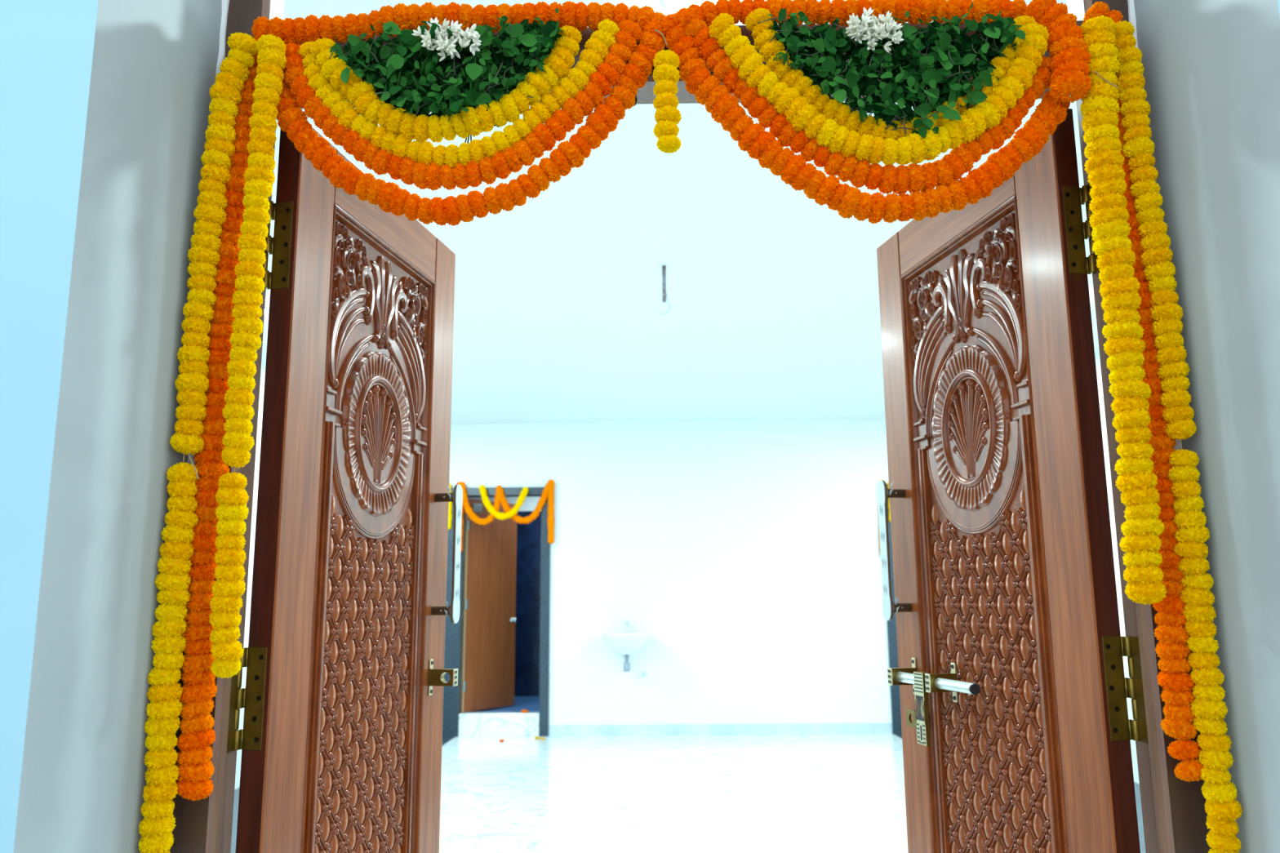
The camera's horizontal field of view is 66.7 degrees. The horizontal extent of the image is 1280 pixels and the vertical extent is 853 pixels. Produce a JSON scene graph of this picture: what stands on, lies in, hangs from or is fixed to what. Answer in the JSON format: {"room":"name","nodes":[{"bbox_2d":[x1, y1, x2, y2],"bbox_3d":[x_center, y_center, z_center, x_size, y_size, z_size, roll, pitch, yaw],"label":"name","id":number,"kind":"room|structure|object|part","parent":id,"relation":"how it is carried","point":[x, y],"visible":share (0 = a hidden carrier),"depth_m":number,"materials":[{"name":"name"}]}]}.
{"room":"house entrance","nodes":[
{"label":"house entrance","id":0,"kind":"room"},
{"bbox_2d":[234,361,266,789],"bbox_3d":[-2.935,0.763,5.594,0.100,3.100,8.488,-1,-10,1],"label":"wall","id":1,"kind":"structure","parent":0,"point":[263,365],"depth_m":7.18,"materials":[{"name":"white paint"}]},
{"bbox_2d":[465,696,539,712],"bbox_3d":[-1.303,3.092,10.468,2.200,0.200,1.730,-1,-10,1],"label":"floor","id":2,"kind":"structure","parent":0,"point":[531,704],"depth_m":10.20,"materials":[{"name":"blue tile"}]},
{"bbox_2d":[467,496,541,696],"bbox_3d":[-1.311,1.821,10.745,2.400,2.800,1.830,-1,-10,1],"label":"wall","id":3,"kind":"structure","parent":0,"point":[527,626],"depth_m":11.53,"materials":[{"name":"blue paint"}]},
{"bbox_2d":[0,0,1279,852],"bbox_3d":[0.051,-0.337,1.247,12.000,3.700,0.374,-1,-10,1],"label":"wall","id":4,"kind":"structure","parent":0,"point":[104,112],"depth_m":1.11,"materials":[{"name":"paint"}]},
{"bbox_2d":[138,32,257,852],"bbox_3d":[-0.563,-0.004,1.246,0.082,1.089,0.046,-2,-10,7],"label":"marigold garland","id":5,"kind":"object","parent":4,"relation":"hanging from","point":[164,708],"visible":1,"depth_m":1.23,"materials":[{"name":"yellow plant"}]},
{"bbox_2d":[173,0,229,748],"bbox_3d":[-0.596,0.155,1.274,0.007,2.750,0.014,-1,-10,1],"label":"plaster edge","id":6,"kind":"structure","parent":4,"relation":"attached to","point":[225,3],"depth_m":1.40,"materials":[{"name":"white paint"}]},
{"bbox_2d":[175,36,258,801],"bbox_3d":[-0.548,-0.042,1.281,0.072,1.019,0.049,-1,-10,1],"label":"marigold garland","id":7,"kind":"object","parent":4,"relation":"hanging from","point":[193,782],"visible":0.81,"depth_m":1.24,"materials":[{"name":"orange plant"}]},
{"bbox_2d":[226,125,462,852],"bbox_3d":[-0.438,0.571,1.551,0.089,2.002,0.636,-3,-10,12],"label":"door","id":8,"kind":"structure","parent":4,"relation":"in","point":[340,741],"depth_m":1.56,"materials":[{"name":"brown wood"}]},
{"bbox_3d":[-0.541,0.364,1.297,0.002,0.134,0.033,-1,-10,1],"label":"frame plate","id":9,"kind":"part","parent":8,"relation":"part of","materials":[{"name":"gold metal"}]},
{"bbox_3d":[-0.446,0.232,1.633,0.016,1.122,0.399,-2,-10,11],"label":"panel moulding","id":10,"kind":"part","parent":8,"relation":"part of","materials":[{"name":"brown wood"}]},
{"bbox_3d":[-0.459,0.234,1.636,0.015,1.128,0.399,-2,-10,11],"label":"panel","id":11,"kind":"part","parent":8,"relation":"part of","materials":[{"name":"brown wood"}]},
{"bbox_3d":[-0.451,0.108,1.656,0.008,0.169,0.314,-2,-10,11],"label":"oval moulding","id":12,"kind":"part","parent":8,"relation":"part of","materials":[{"name":"brown wood"}]},
{"bbox_3d":[-0.449,0.105,1.656,0.001,0.163,0.300,-2,-10,11],"label":"medallion plate","id":13,"kind":"part","parent":8,"relation":"part of","materials":[{"name":"brown wood"}]},
{"bbox_3d":[-0.451,-0.075,1.688,0.010,0.162,0.299,-2,-10,11],"label":"arch moulding","id":14,"kind":"part","parent":8,"relation":"part of","materials":[{"name":"brown wood"}]},
{"bbox_3d":[-0.462,-0.365,1.742,0.035,0.093,0.398,-2,-10,11],"label":"rail","id":15,"kind":"part","parent":8,"relation":"part of","materials":[{"name":"brown wood"}]},
{"bbox_3d":[-0.343,0.467,1.809,0.003,0.031,0.020,-2,-10,11],"label":"plate","id":16,"kind":"part","parent":8,"relation":"part of","materials":[{"name":"metal"}]},
{"bbox_3d":[-0.350,0.242,1.858,0.006,0.264,0.034,-2,-10,11],"label":"pull handle","id":17,"kind":"part","parent":8,"relation":"part of","materials":[{"name":"silver metal"}]},
{"bbox_2d":[328,8,575,143],"bbox_3d":[-0.255,-0.467,1.315,0.336,0.192,0.094,0,-10,-1],"label":"green leaves","id":18,"kind":"object","parent":4,"relation":"attached to","point":[457,83],"visible":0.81,"depth_m":1.31,"materials":[{"name":"green plant"}]},
{"bbox_2d":[411,17,481,61],"bbox_3d":[-0.257,-0.519,1.294,0.092,0.060,0.039,-1,-10,1],"label":"blossoms","id":19,"kind":"object","parent":18,"relation":"attached to","point":[442,41],"visible":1,"depth_m":1.29,"materials":[{"name":"beige plant"}]},
{"bbox_2d":[251,0,666,44],"bbox_3d":[-0.254,-0.568,1.372,0.586,0.062,0.046,-1,-10,1],"label":"marigold garland","id":20,"kind":"object","parent":4,"relation":"attached to","point":[300,30],"visible":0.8,"depth_m":1.36,"materials":[{"name":"orange plant"}]},
{"bbox_2d":[208,33,286,678],"bbox_3d":[-0.505,-0.113,1.256,0.054,0.853,0.042,-1,-10,1],"label":"marigold garland","id":21,"kind":"object","parent":20,"relation":"hanging from","point":[226,603],"visible":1,"depth_m":1.24,"materials":[{"name":"yellow plant"}]},
{"bbox_2d":[309,25,582,142],"bbox_3d":[-0.265,-0.465,1.321,0.372,0.166,0.042,-1,-10,1],"label":"marigold garland","id":22,"kind":"object","parent":20,"relation":"hanging from","point":[422,127],"visible":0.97,"depth_m":1.31,"materials":[{"name":"yellow plant"}]},
{"bbox_2d":[298,18,619,168],"bbox_3d":[-0.249,-0.453,1.330,0.444,0.215,0.041,-1,-10,1],"label":"marigold garland","id":23,"kind":"object","parent":20,"relation":"hanging from","point":[576,79],"visible":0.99,"depth_m":1.31,"materials":[{"name":"yellow plant"}]},
{"bbox_2d":[282,19,642,191],"bbox_3d":[-0.248,-0.440,1.333,0.506,0.245,0.043,-1,-10,1],"label":"marigold garland","id":24,"kind":"object","parent":4,"relation":"hanging from","point":[544,137],"visible":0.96,"depth_m":1.32,"materials":[{"name":"orange plant"}]},
{"bbox_2d":[275,17,666,226],"bbox_3d":[-0.236,-0.419,1.342,0.561,0.297,0.044,-1,-10,1],"label":"marigold garland","id":25,"kind":"object","parent":4,"relation":"hanging from","point":[390,197],"visible":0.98,"depth_m":1.32,"materials":[{"name":"orange plant"}]},
{"bbox_2d":[653,29,681,153],"bbox_3d":[0.036,-0.452,1.315,0.039,0.174,0.038,2,-10,-13],"label":"marigold garland","id":26,"kind":"object","parent":4,"relation":"hanging from","point":[667,115],"visible":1,"depth_m":1.30,"materials":[{"name":"yellow plant"}]},
{"bbox_2d":[168,0,1212,852],"bbox_3d":[0.056,0.142,1.312,1.308,2.780,0.076,-1,-10,1],"label":"door frame","id":27,"kind":"structure","parent":4,"relation":"attached to","point":[1174,814],"depth_m":1.25,"materials":[{"name":"brown wood"}]},
{"bbox_3d":[-0.567,0.148,1.320,0.062,2.780,0.076,-1,-10,1],"label":"post","id":28,"kind":"part","parent":27,"relation":"part of","materials":[{"name":"brown wood"}]},
{"bbox_3d":[0.679,0.136,1.304,0.062,2.780,0.076,-1,-10,1],"label":"post","id":29,"kind":"part","parent":27,"relation":"part of","materials":[{"name":"brown wood"}]},
{"bbox_2d":[666,0,1026,26],"bbox_3d":[0.288,-0.575,1.365,0.511,0.061,0.044,-1,-10,1],"label":"marigold garland","id":30,"kind":"object","parent":4,"relation":"hanging from","point":[817,12],"visible":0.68,"depth_m":1.35,"materials":[{"name":"orange plant"}]},
{"bbox_2d":[708,13,1049,165],"bbox_3d":[0.324,-0.456,1.309,0.461,0.222,0.047,-1,-10,1],"label":"marigold garland","id":31,"kind":"object","parent":30,"relation":"hanging from","point":[913,148],"visible":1,"depth_m":1.29,"materials":[{"name":"yellow plant"}]},
{"bbox_2d":[744,7,1037,140],"bbox_3d":[0.346,-0.478,1.326,0.402,0.203,0.041,-1,-10,1],"label":"marigold garland","id":32,"kind":"object","parent":30,"relation":"hanging from","point":[762,33],"visible":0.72,"depth_m":1.31,"materials":[{"name":"yellow plant"}]},
{"bbox_2d":[757,1,1025,151],"bbox_3d":[0.350,-0.465,1.308,0.377,0.210,0.096,-1,-10,1],"label":"leaves","id":33,"kind":"object","parent":32,"relation":"attached to","point":[948,65],"visible":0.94,"depth_m":1.31,"materials":[{"name":"green plant"}]},
{"bbox_2d":[845,7,903,53],"bbox_3d":[0.310,-0.526,1.287,0.076,0.058,0.035,-1,-10,1],"label":"blossoms","id":34,"kind":"object","parent":33,"relation":"attached to","point":[877,28],"visible":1,"depth_m":1.28,"materials":[{"name":"beige plant"}]},
{"bbox_2d":[677,7,1053,194],"bbox_3d":[0.310,-0.447,1.327,0.523,0.275,0.044,-1,-10,1],"label":"marigold garland","id":35,"kind":"object","parent":4,"relation":"hanging from","point":[913,177],"visible":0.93,"depth_m":1.30,"materials":[{"name":"orange plant"}]},
{"bbox_2d":[660,12,1071,223],"bbox_3d":[0.307,-0.425,1.330,0.563,0.309,0.046,-1,-10,1],"label":"marigold garland","id":36,"kind":"object","parent":4,"relation":"hanging from","point":[761,144],"visible":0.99,"depth_m":1.31,"materials":[{"name":"orange plant"}]},
{"bbox_2d":[876,108,1148,852],"bbox_3d":[0.555,0.561,1.536,0.094,2.002,0.637,2,-10,-12],"label":"door","id":37,"kind":"structure","parent":4,"relation":"in","point":[1017,730],"depth_m":1.54,"materials":[{"name":"brown wood"}]},
{"bbox_3d":[0.464,0.234,1.845,0.006,0.264,0.034,2,-10,-11],"label":"pull handle","id":38,"kind":"part","parent":37,"relation":"part of","materials":[{"name":"silver metal"}]},
{"bbox_3d":[0.461,0.461,1.793,0.003,0.031,0.016,2,-10,-11],"label":"plate","id":39,"kind":"part","parent":37,"relation":"part of","materials":[{"name":"metal"}]},
{"bbox_3d":[0.482,0.485,1.672,0.001,0.119,0.033,2,-10,-11],"label":"plate","id":40,"kind":"part","parent":37,"relation":"part of","materials":[{"name":"metal"}]},
{"bbox_3d":[0.489,0.436,1.653,0.003,0.031,0.016,2,-10,-11],"label":"plate","id":41,"kind":"part","parent":37,"relation":"part of","materials":[{"name":"metal"}]},
{"bbox_3d":[0.567,-0.375,1.728,0.035,0.093,0.398,2,-10,-11],"label":"rail","id":42,"kind":"part","parent":37,"relation":"part of","materials":[{"name":"brown wood"}]},
{"bbox_3d":[0.561,-0.084,1.675,0.010,0.162,0.299,2,-10,-11],"label":"arch moulding","id":43,"kind":"part","parent":37,"relation":"part of","materials":[{"name":"brown wood"}]},
{"bbox_3d":[0.561,0.095,1.642,0.001,0.163,0.300,2,-10,-11],"label":"medallion plate","id":44,"kind":"part","parent":37,"relation":"part of","materials":[{"name":"brown wood"}]},
{"bbox_3d":[0.563,0.098,1.642,0.008,0.169,0.314,2,-10,-11],"label":"oval moulding","id":45,"kind":"part","parent":37,"relation":"part of","materials":[{"name":"brown wood"}]},
{"bbox_3d":[0.573,0.225,1.622,0.015,1.128,0.399,2,-10,-11],"label":"panel","id":46,"kind":"part","parent":37,"relation":"part of","materials":[{"name":"brown wood"}]},
{"bbox_3d":[0.560,0.223,1.619,0.016,1.122,0.399,2,-10,-11],"label":"panel moulding","id":47,"kind":"part","parent":37,"relation":"part of","materials":[{"name":"brown wood"}]},
{"bbox_3d":[0.652,-0.288,1.396,0.002,0.133,0.033,-1,-10,1],"label":"frame plate","id":48,"kind":"part","parent":37,"relation":"part of","materials":[{"name":"gold metal"}]},
{"bbox_3d":[0.657,0.346,1.283,0.002,0.135,0.033,-1,-10,1],"label":"frame plate","id":49,"kind":"part","parent":37,"relation":"part of","materials":[{"name":"gold metal"}]},
{"bbox_2d":[1022,0,1118,102],"bbox_3d":[0.572,-0.515,1.312,0.064,0.169,0.103,7,-13,-37],"label":"marigold garland","id":50,"kind":"object","parent":4,"relation":"hanging from","point":[1070,79],"visible":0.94,"depth_m":1.30,"materials":[{"name":"orange plant"}]},
{"bbox_2d":[1080,14,1167,605],"bbox_3d":[0.616,-0.167,1.250,0.056,0.779,0.052,2,-10,-15],"label":"marigold garland","id":51,"kind":"object","parent":4,"relation":"hanging from","point":[1140,543],"visible":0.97,"depth_m":1.23,"materials":[{"name":"yellow plant"}]},
{"bbox_2d":[1081,1,1203,782],"bbox_3d":[0.659,-0.081,1.270,0.072,1.040,0.049,-1,-10,1],"label":"marigold garland","id":52,"kind":"object","parent":4,"relation":"hanging from","point":[1172,649],"visible":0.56,"depth_m":1.21,"materials":[{"name":"orange plant"}]},
{"bbox_2d":[1127,0,1180,449],"bbox_3d":[0.707,0.143,1.258,0.007,2.750,0.013,-1,-10,1],"label":"plaster edge","id":53,"kind":"structure","parent":4,"relation":"attached to","point":[1131,14],"depth_m":1.39,"materials":[{"name":"white paint"}]},
{"bbox_2d":[1111,20,1242,852],"bbox_3d":[0.674,-0.014,1.237,0.065,1.093,0.042,-1,-10,4],"label":"marigold garland","id":54,"kind":"object","parent":4,"relation":"hanging from","point":[1222,808],"visible":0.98,"depth_m":1.22,"materials":[{"name":"yellow plant"}]},
{"bbox_2d":[448,419,892,724],"bbox_3d":[0.349,1.487,9.791,6.550,3.100,0.120,-1,-10,1],"label":"wall","id":55,"kind":"structure","parent":0,"point":[748,554],"depth_m":9.74,"materials":[{"name":"white paint"}]},
{"bbox_2d":[448,482,452,529],"bbox_3d":[-1.938,0.803,9.828,0.088,0.482,0.067,-1,-10,1],"label":"marigold garland","id":56,"kind":"object","parent":55,"relation":"hanging from","point":[450,509],"visible":0.41,"depth_m":9.80,"materials":[{"name":"yellow plant"}]},
{"bbox_2d":[456,481,463,552],"bbox_3d":[-1.821,0.915,9.807,0.078,0.723,0.066,-5,-11,22],"label":"marigold garland","id":57,"kind":"object","parent":55,"relation":"hanging from","point":[458,482],"visible":0.13,"depth_m":9.77,"materials":[{"name":"orange plant"}]},
{"bbox_2d":[459,481,500,524],"bbox_3d":[-1.613,0.776,9.823,0.442,0.445,0.067,-1,-10,1],"label":"marigold garland","id":58,"kind":"object","parent":55,"relation":"hanging from","point":[468,510],"visible":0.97,"depth_m":9.79,"materials":[{"name":"orange plant"}]},
{"bbox_2d":[460,497,517,712],"bbox_3d":[-1.560,1.835,10.104,0.160,2.120,0.776,-7,-12,33],"label":"door","id":59,"kind":"structure","parent":55,"relation":"in","point":[489,608],"depth_m":10.05,"materials":[{"name":"brown laminate"}]},
{"bbox_3d":[-1.335,2.053,10.314,0.062,0.056,0.056,-7,-12,33],"label":"knob","id":60,"kind":"part","parent":59,"relation":"part of","materials":[{"name":"silver metal"}]},
{"bbox_2d":[442,487,550,737],"bbox_3d":[-1.421,1.830,9.742,1.046,2.432,0.165,-1,-10,1],"label":"door frame","id":61,"kind":"structure","parent":55,"relation":"attached to","point":[453,632],"depth_m":9.63,"materials":[{"name":"black stone"}]},
{"bbox_2d":[479,484,528,519],"bbox_3d":[-1.373,0.762,9.782,0.501,0.362,0.067,-1,-10,1],"label":"marigold garland","id":62,"kind":"object","parent":55,"relation":"hanging from","point":[501,516],"visible":1,"depth_m":9.76,"materials":[{"name":"yellow plant"}]},
{"bbox_2d":[496,483,550,524],"bbox_3d":[-1.174,0.776,9.815,0.563,0.414,0.068,-1,-10,1],"label":"marigold garland","id":63,"kind":"object","parent":55,"relation":"hanging from","point":[543,498],"visible":1,"depth_m":9.79,"materials":[{"name":"orange plant"}]},
{"bbox_2d":[546,479,555,543],"bbox_3d":[-0.897,0.856,9.804,0.068,0.654,0.066,-5,-11,25],"label":"marigold garland","id":64,"kind":"object","parent":55,"relation":"hanging from","point":[550,519],"visible":1,"depth_m":9.78,"materials":[{"name":"orange plant"}]},
{"bbox_2d":[601,619,651,675],"bbox_3d":[-0.131,2.152,9.413,0.486,0.545,0.404,-1,-10,1],"label":"basin","id":65,"kind":"object","parent":55,"relation":"attached to","point":[626,642],"visible":1,"depth_m":9.31,"materials":[{"name":"white ceramic"}]},
{"bbox_3d":[-0.131,2.105,9.419,0.486,0.210,0.400,-1,-10,1],"label":"bowl","id":66,"kind":"part","parent":65,"relation":"part of","materials":[{"name":"white ceramic"}]},
{"bbox_2d":[624,619,629,632],"bbox_3d":[-0.131,1.962,9.550,0.044,0.122,0.135,-1,-10,1],"label":"tap","id":67,"kind":"object","parent":65,"relation":"on","point":[626,621],"depth_m":9.57,"materials":[{"name":"silver metal"}]},
{"bbox_2d":[548,723,892,736],"bbox_3d":[0.775,2.947,9.457,3.342,0.102,0.014,-1,-10,1],"label":"baseboard","id":68,"kind":"structure","parent":55,"relation":"attached to","point":[804,728],"depth_m":9.45,"materials":[{"name":"stone"}]},
{"bbox_2d":[887,481,890,522],"bbox_3d":[2.526,0.755,9.774,0.066,0.423,0.062,-5,-11,25],"label":"marigold garland","id":69,"kind":"object","parent":55,"relation":"hanging from","point":[888,482],"visible":0.15,"depth_m":9.75,"materials":[{"name":"yellow plant"}]},
{"bbox_2d":[886,484,902,734],"bbox_3d":[2.951,1.789,9.688,1.020,2.432,0.165,-1,-10,1],"label":"door frame","id":70,"kind":"structure","parent":55,"relation":"attached to","point":[891,624],"depth_m":9.53,"materials":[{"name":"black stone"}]},
{"bbox_2d":[261,0,1099,423],"bbox_3d":[0.279,-0.832,5.894,6.550,0.100,8.608,-1,-10,1],"label":"ceiling","id":71,"kind":"structure","parent":0,"point":[772,293],"depth_m":5.69,"materials":[{"name":"white paint"}]},
{"bbox_2d":[662,265,669,314],"bbox_3d":[0.141,-0.742,5.303,0.039,0.281,0.025,-1,-10,1],"label":"fan rod","id":72,"kind":"object","parent":71,"relation":"hanging from","point":[664,267],"visible":1,"depth_m":5.30,"materials":[{"name":"silver metal"}]},
{"bbox_3d":[0.132,-0.779,5.311,0.022,0.205,0.021,-1,-10,1],"label":"rod","id":73,"kind":"part","parent":72,"relation":"part of","materials":[{"name":"white metal"}]},
{"bbox_2d":[662,0,717,13],"bbox_3d":[0.163,-1.297,2.940,0.188,0.016,0.188,-1,-10,1],"label":"recessed light","id":74,"kind":"object","parent":71,"relation":"in","point":[673,6],"visible":0.27,"depth_m":2.96,"materials":[{"name":"white"}]},
{"bbox_2d":[230,733,1146,852],"bbox_3d":[0.301,2.292,5.338,6.550,0.054,8.608,-1,-10,1],"label":"floor","id":75,"kind":"structure","parent":0,"point":[735,793],"depth_m":6.57,"materials":[{"name":"white stone"}]},
{"bbox_2d":[457,711,539,736],"bbox_3d":[-1.376,2.925,9.559,0.790,0.212,0.140,-1,-10,1],"label":"step","id":76,"kind":"structure","parent":75,"relation":"on","point":[498,723],"depth_m":9.49,"materials":[{"name":"white stone"}]},
{"bbox_2d":[1094,355,1139,783],"bbox_3d":[3.514,0.703,5.514,0.100,3.100,8.488,-1,-10,1],"label":"wall","id":77,"kind":"structure","parent":0,"point":[1133,748],"depth_m":7.15,"materials":[{"name":"white paint"}]}
]}

